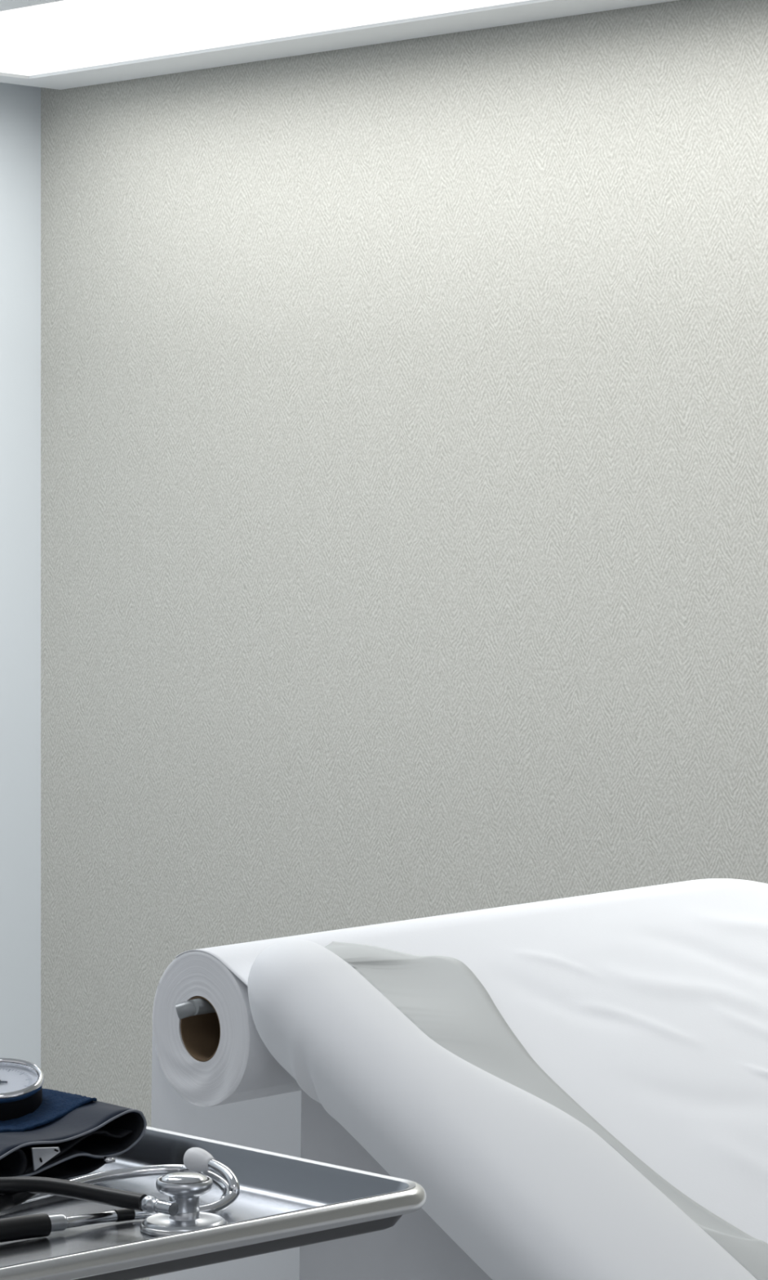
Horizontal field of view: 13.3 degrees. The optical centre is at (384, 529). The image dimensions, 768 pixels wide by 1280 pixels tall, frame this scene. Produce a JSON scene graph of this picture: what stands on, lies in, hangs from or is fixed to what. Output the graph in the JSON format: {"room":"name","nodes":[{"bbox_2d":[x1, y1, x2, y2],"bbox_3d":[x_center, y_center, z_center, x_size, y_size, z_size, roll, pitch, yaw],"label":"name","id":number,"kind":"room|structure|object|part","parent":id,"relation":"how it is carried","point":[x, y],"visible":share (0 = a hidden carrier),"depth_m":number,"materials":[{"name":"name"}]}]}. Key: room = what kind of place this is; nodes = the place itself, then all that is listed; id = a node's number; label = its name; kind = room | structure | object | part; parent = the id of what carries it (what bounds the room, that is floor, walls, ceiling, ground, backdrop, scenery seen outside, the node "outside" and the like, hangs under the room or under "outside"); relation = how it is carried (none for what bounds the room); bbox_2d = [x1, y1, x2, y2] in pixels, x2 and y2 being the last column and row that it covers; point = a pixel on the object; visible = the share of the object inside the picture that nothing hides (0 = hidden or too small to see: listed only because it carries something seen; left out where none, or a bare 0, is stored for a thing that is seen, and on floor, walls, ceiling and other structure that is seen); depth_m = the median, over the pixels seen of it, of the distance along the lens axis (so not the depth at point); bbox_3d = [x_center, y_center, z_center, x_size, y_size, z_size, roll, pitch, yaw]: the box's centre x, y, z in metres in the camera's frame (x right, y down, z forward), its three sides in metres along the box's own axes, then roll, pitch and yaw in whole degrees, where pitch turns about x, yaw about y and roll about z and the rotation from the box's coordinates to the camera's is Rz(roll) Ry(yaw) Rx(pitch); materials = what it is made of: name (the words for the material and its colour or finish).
{"room":"examination room","nodes":[
{"label":"examination room","id":0,"kind":"room"},
{"bbox_2d":[0,82,40,1068],"bbox_3d":[-2.082,0.000,2.718,0.100,2.600,4.560,0,0,45],"label":"wall","id":1,"kind":"structure","parent":0,"point":[20,104],"depth_m":4.29,"materials":[{"name":"white paint"}]},
{"bbox_2d":[40,0,767,1279],"bbox_3d":[1.527,0.000,2.439,5.640,2.600,0.100,0,0,45],"label":"wall","id":2,"kind":"structure","parent":0,"point":[404,403],"depth_m":3.86,"materials":[{"name":"paint"}]},
{"bbox_2d":[0,0,677,89],"bbox_3d":[0.207,-0.629,3.274,2.295,0.120,0.551,0,0,45],"label":"ceiling","id":3,"kind":"structure","parent":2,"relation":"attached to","point":[52,44],"depth_m":3.75,"materials":[{"name":"white paint"}]},
{"bbox_2d":[0,0,526,75],"bbox_3d":[0.202,-0.574,3.270,2.178,0.002,0.361,0,0,44],"label":"diffuser","id":4,"kind":"object","parent":3,"relation":"attached to","point":[46,37],"depth_m":3.74,"materials":[{"name":"white plastic"}]},
{"bbox_3d":[-0.071,1.350,0.813,5.640,0.100,4.660,0,0,45],"label":"floor","id":5,"kind":"structure","parent":0,"visible":0},
{"bbox_2d":[0,1126,426,1279],"bbox_3d":[-0.268,0.828,1.855,0.360,0.942,0.500,0,0,-44],"label":"tray","id":6,"kind":"object","parent":5,"relation":"on","point":[284,1202],"visible":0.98,"depth_m":1.77,"materials":[{"name":"grey metal"}]},
{"bbox_2d":[0,1088,146,1179],"bbox_3d":[-0.240,0.358,1.953,0.140,0.040,0.159,0,0,-44],"label":"blood pressure cuff","id":7,"kind":"object","parent":6,"relation":"on","point":[68,1135],"visible":0.84,"depth_m":1.94,"materials":[{"name":"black fabric"}]},
{"bbox_2d":[0,1057,44,1120],"bbox_3d":[-0.231,0.338,1.977,0.055,0.036,0.055,0,0,45],"label":"pressure gauge","id":8,"kind":"object","parent":7,"relation":"on","point":[21,1082],"visible":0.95,"depth_m":1.97,"materials":[{"name":"silver plastic"}]},
{"bbox_3d":[-0.231,0.328,1.976,0.047,0.013,0.047,0,0,44],"label":"glass","id":9,"kind":"part","parent":8,"relation":"part of","materials":[{"name":"white"}]},
{"bbox_2d":[0,1147,239,1242],"bbox_3d":[-0.165,0.363,1.796,0.142,0.030,0.220,0,0,45],"label":"stethoscope","id":10,"kind":"object","parent":6,"relation":"on","point":[184,1184],"visible":0.97,"depth_m":1.79,"materials":[{"name":"silver metal"}]},
{"bbox_3d":[-0.119,0.364,1.774,0.017,0.008,0.008,0,0,44],"label":"stem","id":11,"kind":"part","parent":10,"relation":"part of","materials":[{"name":"silver metal"}]},
{"bbox_2d":[175,998,492,1279],"bbox_3d":[0.635,0.810,1.873,0.547,0.980,1.743,0,0,-42],"label":"examination table","id":12,"kind":"object","parent":5,"relation":"on","point":[415,1247],"visible":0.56,"depth_m":2.26,"materials":[{"name":"grey metal"}]},
{"bbox_3d":[0.058,0.333,2.514,0.547,0.027,0.018,0,0,-42],"label":"roll holder rod","id":13,"kind":"part","parent":12,"relation":"part of","materials":[{"name":"grey metal"}]},
{"bbox_2d":[149,951,301,1279],"bbox_3d":[0.056,0.593,2.517,0.516,0.613,0.124,0,0,-42],"label":"paper roll","id":14,"kind":"object","parent":12,"relation":"on","point":[214,1076],"visible":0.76,"depth_m":2.37,"materials":[{"name":"white paper"}]},
{"bbox_3d":[0.339,0.643,2.231,0.488,0.620,0.671,0,0,-42],"label":"backrest","id":15,"kind":"part","parent":12,"relation":"part of","materials":[{"name":"grey leather"}]},
{"bbox_2d":[175,878,767,1244],"bbox_3d":[0.311,0.457,2.346,0.665,0.344,0.638,0,0,-42],"label":"paper","id":16,"kind":"object","parent":12,"relation":"on","point":[647,1006],"visible":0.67,"depth_m":2.43,"materials":[{"name":"white paper"}]},
{"bbox_2d":[248,939,767,1279],"bbox_3d":[0.153,0.467,2.149,0.238,0.364,0.608,0,0,-42],"label":"sheet","id":17,"kind":"object","parent":16,"relation":"on","point":[412,1055],"visible":0.98,"depth_m":2.15,"materials":[{"name":"white paper"}]}
]}

